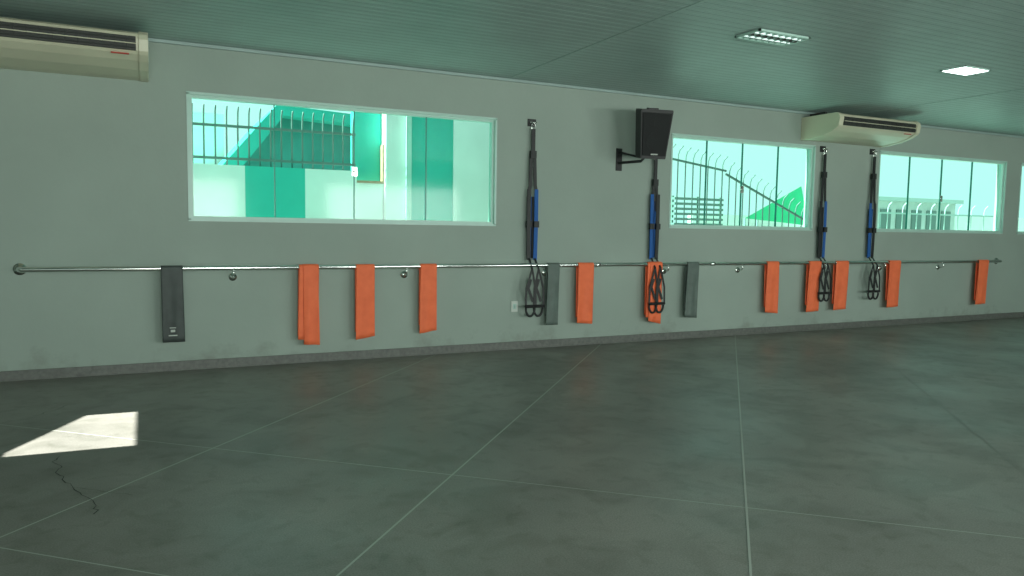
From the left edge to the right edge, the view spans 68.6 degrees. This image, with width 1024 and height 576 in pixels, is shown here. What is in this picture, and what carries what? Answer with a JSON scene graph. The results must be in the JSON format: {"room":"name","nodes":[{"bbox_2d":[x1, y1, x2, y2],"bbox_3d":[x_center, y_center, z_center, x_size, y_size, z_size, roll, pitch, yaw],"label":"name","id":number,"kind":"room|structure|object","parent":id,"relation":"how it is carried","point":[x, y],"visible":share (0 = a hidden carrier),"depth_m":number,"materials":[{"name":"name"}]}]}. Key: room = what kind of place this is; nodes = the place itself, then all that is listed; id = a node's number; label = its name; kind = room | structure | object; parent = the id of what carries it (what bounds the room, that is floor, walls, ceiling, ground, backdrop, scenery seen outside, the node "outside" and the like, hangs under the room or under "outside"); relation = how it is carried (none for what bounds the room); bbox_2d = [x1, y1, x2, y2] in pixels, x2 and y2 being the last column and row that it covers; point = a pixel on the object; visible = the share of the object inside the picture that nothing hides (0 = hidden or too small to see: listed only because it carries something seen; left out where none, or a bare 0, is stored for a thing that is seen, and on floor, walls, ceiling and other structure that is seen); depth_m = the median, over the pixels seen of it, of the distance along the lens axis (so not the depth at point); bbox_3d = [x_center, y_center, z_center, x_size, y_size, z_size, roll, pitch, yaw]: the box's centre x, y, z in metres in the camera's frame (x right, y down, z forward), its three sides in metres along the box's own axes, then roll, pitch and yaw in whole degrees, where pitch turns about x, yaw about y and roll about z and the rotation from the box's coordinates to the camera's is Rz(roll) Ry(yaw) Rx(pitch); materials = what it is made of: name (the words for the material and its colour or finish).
{"room":"fitness studio","nodes":[
{"label":"fitness studio","id":0,"kind":"room"},
{"bbox_2d":[0,317,1023,575],"bbox_3d":[4.691,1.128,4.582,17.900,0.152,11.300,-1,5,-26],"label":"floor","id":1,"kind":"structure","parent":0,"point":[892,450],"depth_m":4.29,"materials":[{"name":"grey concrete"}]},
{"bbox_2d":[0,42,1023,370],"bbox_3d":[2.271,-0.850,9.453,17.900,2.960,0.150,-1,5,-26],"label":"wall","id":2,"kind":"structure","parent":0,"point":[94,170],"depth_m":7.76,"materials":[{"name":"white paint"}]},
{"bbox_2d":[0,17,148,81],"bbox_3d":[-3.769,-1.945,5.965,1.575,0.350,0.631,-1,5,-26],"label":"air conditioner","id":3,"kind":"object","parent":2,"relation":"attached to","point":[26,45],"visible":1,"depth_m":5.92,"materials":[{"name":"beige plastic"}]},
{"bbox_2d":[186,91,496,225],"bbox_3d":[-1.573,-1.226,7.505,3.084,1.164,0.101,-1,5,-26],"label":"window","id":4,"kind":"structure","parent":2,"relation":"in","point":[190,95],"depth_m":7.45,"materials":[{"name":"white metal"}]},
{"bbox_2d":[13,258,1001,280],"bbox_3d":[1.869,-0.255,9.154,13.390,0.176,0.126,-1,5,-26],"label":"bar","id":5,"kind":"object","parent":2,"relation":"attached to","point":[19,269],"visible":0.94,"depth_m":7.70,"materials":[{"name":"silver metal"}]},
{"bbox_2d":[161,265,184,342],"bbox_3d":[-3.045,0.143,6.737,0.189,0.691,0.062,-1,5,-26],"label":"band","id":6,"kind":"object","parent":5,"relation":"hanging from","point":[172,296],"visible":1,"depth_m":6.72,"materials":[{"name":"grey"}]},
{"bbox_2d":[298,264,319,344],"bbox_3d":[-1.972,0.162,7.268,0.206,0.790,0.064,-1,5,-26],"label":"band","id":7,"kind":"object","parent":5,"relation":"hanging from","point":[308,274],"visible":1,"depth_m":7.25,"materials":[{"name":"orange fabric"}]},
{"bbox_2d":[355,264,374,339],"bbox_3d":[-1.471,0.138,7.511,0.196,0.756,0.054,-1,5,-26],"label":"band","id":8,"kind":"object","parent":5,"relation":"hanging from","point":[364,273],"visible":1,"depth_m":7.49,"materials":[{"name":"orange fabric"}]},
{"bbox_2d":[419,264,436,333],"bbox_3d":[-0.875,0.110,7.800,0.186,0.726,0.054,-1,5,-26],"label":"band","id":9,"kind":"object","parent":5,"relation":"hanging from","point":[428,272],"visible":1,"depth_m":7.78,"materials":[{"name":"orange fabric"}]},
{"bbox_2d":[545,263,559,324],"bbox_3d":[0.451,0.066,8.445,0.157,0.701,0.054,-1,5,-26],"label":"band","id":10,"kind":"object","parent":5,"relation":"hanging from","point":[552,277],"visible":1,"depth_m":8.43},
{"bbox_2d":[576,262,593,323],"bbox_3d":[0.837,0.062,8.634,0.215,0.711,0.054,-1,5,-26],"label":"band","id":11,"kind":"object","parent":5,"relation":"hanging from","point":[585,271],"visible":1,"depth_m":8.62,"materials":[{"name":"orange fabric"}]},
{"bbox_2d":[644,262,662,323],"bbox_3d":[1.706,0.059,9.059,0.225,0.756,0.064,-1,5,-26],"label":"band","id":12,"kind":"object","parent":5,"relation":"hanging from","point":[655,317],"visible":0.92,"depth_m":9.03,"materials":[{"name":"rubber"}]},
{"bbox_2d":[684,262,698,317],"bbox_3d":[2.222,0.025,9.309,0.190,0.701,0.054,-1,5,-26],"label":"band","id":13,"kind":"object","parent":5,"relation":"hanging from","point":[692,270],"visible":1,"depth_m":9.29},
{"bbox_2d":[764,261,779,312],"bbox_3d":[3.423,-0.008,9.894,0.220,0.692,0.054,-1,5,-26],"label":"band","id":14,"kind":"object","parent":5,"relation":"hanging from","point":[771,274],"visible":1,"depth_m":9.87,"materials":[{"name":"orange fabric"}]},
{"bbox_2d":[805,261,821,311],"bbox_3d":[4.101,-0.021,10.225,0.240,0.696,0.054,-1,5,-26],"label":"band","id":15,"kind":"object","parent":5,"relation":"hanging from","point":[813,271],"visible":1,"depth_m":10.20,"materials":[{"name":"orange fabric"}]},
{"bbox_2d":[832,261,848,309],"bbox_3d":[4.570,-0.037,10.453,0.259,0.687,0.054,-1,5,-26],"label":"band","id":16,"kind":"object","parent":5,"relation":"hanging from","point":[841,269],"visible":1,"depth_m":10.43,"materials":[{"name":"orange fabric"}]},
{"bbox_2d":[885,260,900,307],"bbox_3d":[5.549,-0.060,10.930,0.254,0.687,0.054,-1,5,-26],"label":"band","id":17,"kind":"object","parent":5,"relation":"hanging from","point":[893,269],"visible":1,"depth_m":10.91,"materials":[{"name":"orange rubber"}]},
{"bbox_2d":[974,260,988,304],"bbox_3d":[7.399,-0.093,11.833,0.260,0.706,0.054,-1,5,-26],"label":"band","id":18,"kind":"object","parent":5,"relation":"hanging from","point":[981,272],"visible":1,"depth_m":11.81,"materials":[{"name":"orange rubber"}]},
{"bbox_2d":[0,312,1023,381],"bbox_3d":[2.287,0.589,9.489,17.600,0.085,0.020,-1,5,-26],"label":"baseboard","id":19,"kind":"structure","parent":2,"relation":"attached to","point":[35,374],"depth_m":7.94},
{"bbox_2d":[511,301,517,311],"bbox_3d":[0.028,0.206,8.353,0.080,0.120,0.014,-1,5,-26],"label":"power outlet","id":20,"kind":"object","parent":2,"relation":"attached to","point":[514,304],"visible":1,"depth_m":8.35,"materials":[{"name":"grey plastic"}]},
{"bbox_2d":[525,119,544,316],"bbox_3d":[0.237,-0.768,8.287,0.246,2.183,0.166,-1,5,-26],"label":"trainer","id":21,"kind":"object","parent":2,"relation":"attached to","point":[532,223],"visible":1,"depth_m":8.29,"materials":[{"name":"black fabric"}]},
{"bbox_2d":[148,38,1023,138],"bbox_3d":[2.332,-2.303,9.257,17.600,0.028,0.030,-1,5,-26],"label":"trim","id":22,"kind":"structure","parent":2,"relation":"attached to","point":[149,39],"depth_m":7.94,"materials":[{"name":"paint"}]},
{"bbox_2d":[616,108,673,170],"bbox_3d":[1.508,-1.701,8.566,0.411,0.693,0.637,-1,5,-26],"label":"loudspeaker","id":23,"kind":"object","parent":2,"relation":"attached to","point":[653,125],"visible":1,"depth_m":8.36,"materials":[{"name":"black plastic"}]},
{"bbox_2d":[648,159,664,313],"bbox_3d":[1.727,-0.673,9.024,0.246,1.963,0.166,-1,5,-26],"label":"trainer","id":24,"kind":"object","parent":2,"relation":"attached to","point":[654,225],"visible":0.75,"depth_m":9.03,"materials":[{"name":"black fabric"}]},
{"bbox_2d":[669,133,815,230],"bbox_3d":[3.006,-1.338,9.736,2.434,1.154,0.101,-1,5,-26],"label":"window","id":25,"kind":"structure","parent":2,"relation":"in","point":[811,157],"depth_m":9.81,"materials":[{"name":"white metal"}]},
{"bbox_2d":[817,146,831,301],"bbox_3d":[4.263,-0.872,10.249,0.246,2.123,0.166,-1,5,-26],"label":"trainer","id":26,"kind":"object","parent":2,"relation":"attached to","point":[822,230],"visible":1,"depth_m":10.25,"materials":[{"name":"black fabric"}]},
{"bbox_2d":[801,112,920,147],"bbox_3d":[4.704,-2.143,10.095,1.550,0.350,0.631,-1,5,-26],"label":"air conditioner","id":27,"kind":"object","parent":2,"relation":"attached to","point":[836,127],"visible":1,"depth_m":9.90,"materials":[{"name":"beige plastic"}]},
{"bbox_2d":[867,149,879,299],"bbox_3d":[5.144,-0.902,10.678,0.246,2.143,0.166,-1,5,-26],"label":"trainer","id":28,"kind":"object","parent":2,"relation":"attached to","point":[871,231],"visible":1,"depth_m":10.68,"materials":[{"name":"black fabric"}]},
{"bbox_2d":[876,150,1007,233],"bbox_3d":[6.582,-1.427,11.480,2.994,1.164,0.101,-1,5,-26],"label":"window","id":29,"kind":"structure","parent":2,"relation":"in","point":[1001,191],"depth_m":11.62,"materials":[{"name":"white metal"}]},
{"bbox_2d":[1016,163,1023,233],"bbox_3d":[9.058,-1.485,12.687,1.764,1.164,0.101,-1,5,-26],"label":"window","id":30,"kind":"structure","parent":2,"relation":"in","point":[1022,164],"depth_m":12.27,"materials":[{"name":"white metal"}]},
{"bbox_2d":[0,0,1023,135],"bbox_3d":[4.738,-1.954,4.340,17.900,0.124,11.300,-1,5,-26],"label":"ceiling","id":31,"kind":"structure","parent":0,"point":[872,58],"depth_m":6.42,"materials":[{"name":"grey paint"}]},
{"bbox_2d":[735,28,810,45],"bbox_3d":[2.157,-2.070,6.204,0.560,0.018,0.280,-1,5,-26],"label":"ceiling light","id":32,"kind":"object","parent":31,"relation":"in","point":[758,35],"depth_m":6.18,"materials":[{"name":"white metal"}]},
{"bbox_2d":[940,65,990,74],"bbox_3d":[4.435,-2.127,7.337,0.390,0.015,0.260,-1,5,-26],"label":"ceiling light","id":33,"kind":"object","parent":31,"relation":"in","point":[961,70],"depth_m":7.30,"materials":[{"name":"white plastic"}]},
{"label":"outside","id":34,"kind":"structure","parent":0,"visible":0},
{"bbox_3d":[12.599,-0.795,31.180,110.000,0.150,110.000,-1,5,-26],"label":"ground","id":35,"kind":"structure","parent":34,"visible":0},
{"bbox_2d":[193,112,223,163],"bbox_3d":[-7.986,-1.447,13.230,5.300,3.350,2.000,-1,5,-26],"label":"sky","id":36,"kind":"structure","parent":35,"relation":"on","point":[197,116],"depth_m":13.29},
{"bbox_2d":[193,163,356,218],"bbox_3d":[-3.547,-0.406,8.877,3.420,2.090,0.150,-1,5,-26],"label":"wall","id":37,"kind":"structure","parent":35,"relation":"on","point":[218,190],"depth_m":9.05,"materials":[{"name":"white paint"}]},
{"bbox_2d":[192,103,355,169],"bbox_3d":[-2.859,-1.802,9.053,1.970,0.684,0.092,-1,5,-26],"label":"fence","id":38,"kind":"object","parent":37,"relation":"on","point":[203,124],"visible":0.93,"depth_m":9.05,"materials":[{"name":"grey metal"}]},
{"bbox_2d":[219,105,350,170],"bbox_3d":[-3.299,-1.216,12.586,3.250,3.130,2.900,-1,5,-26],"label":"neighbouring house","id":39,"kind":"structure","parent":35,"relation":"on","point":[287,111],"depth_m":11.21,"materials":[{"name":"teal paint"}]},
{"bbox_2d":[351,112,489,221],"bbox_3d":[-0.960,-1.250,10.160,2.370,3.650,0.390,-1,5,-26],"label":"facade","id":40,"kind":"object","parent":35,"relation":"on","point":[389,149],"visible":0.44,"depth_m":9.86,"materials":[{"name":"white paint"}]},
{"bbox_2d":[673,144,727,224],"bbox_3d":[2.935,-0.882,11.968,1.204,2.748,0.093,-1,5,-26],"label":"fence","id":41,"kind":"object","parent":35,"relation":"on","point":[674,159],"visible":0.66,"depth_m":11.94,"materials":[{"name":"grey metal"}]},
{"bbox_2d":[671,196,802,226],"bbox_3d":[6.407,-1.345,21.374,7.700,2.300,2.050,-1,5,-26],"label":"wall","id":42,"kind":"structure","parent":35,"relation":"on","point":[694,215],"depth_m":19.66,"materials":[{"name":"grey paint"}]},
{"bbox_2d":[725,162,803,226],"bbox_3d":[4.335,-0.805,12.660,1.930,2.527,0.093,-1,5,-26],"label":"fence","id":43,"kind":"object","parent":35,"relation":"on","point":[726,174],"visible":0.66,"depth_m":12.51,"materials":[{"name":"grey metal"}]},
{"bbox_2d":[743,187,803,225],"bbox_3d":[7.552,-1.490,21.071,1.530,2.670,4.866,3,5,23],"label":"awning","id":44,"kind":"object","parent":35,"relation":"on","point":[797,194],"visible":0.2,"depth_m":19.90,"materials":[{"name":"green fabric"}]},
{"bbox_2d":[878,202,993,230],"bbox_3d":[8.903,-0.758,15.939,5.000,2.056,0.092,-1,5,-26],"label":"fence","id":45,"kind":"object","parent":35,"relation":"on","point":[887,212],"visible":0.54,"depth_m":15.90,"materials":[{"name":"silver metal"}]},
{"bbox_2d":[877,196,1023,230],"bbox_3d":[14.783,-1.687,25.975,10.600,2.510,3.300,-1,5,-26],"label":"building","id":46,"kind":"structure","parent":35,"relation":"on","point":[894,220],"depth_m":23.35,"materials":[{"name":"white paint"}]}
]}

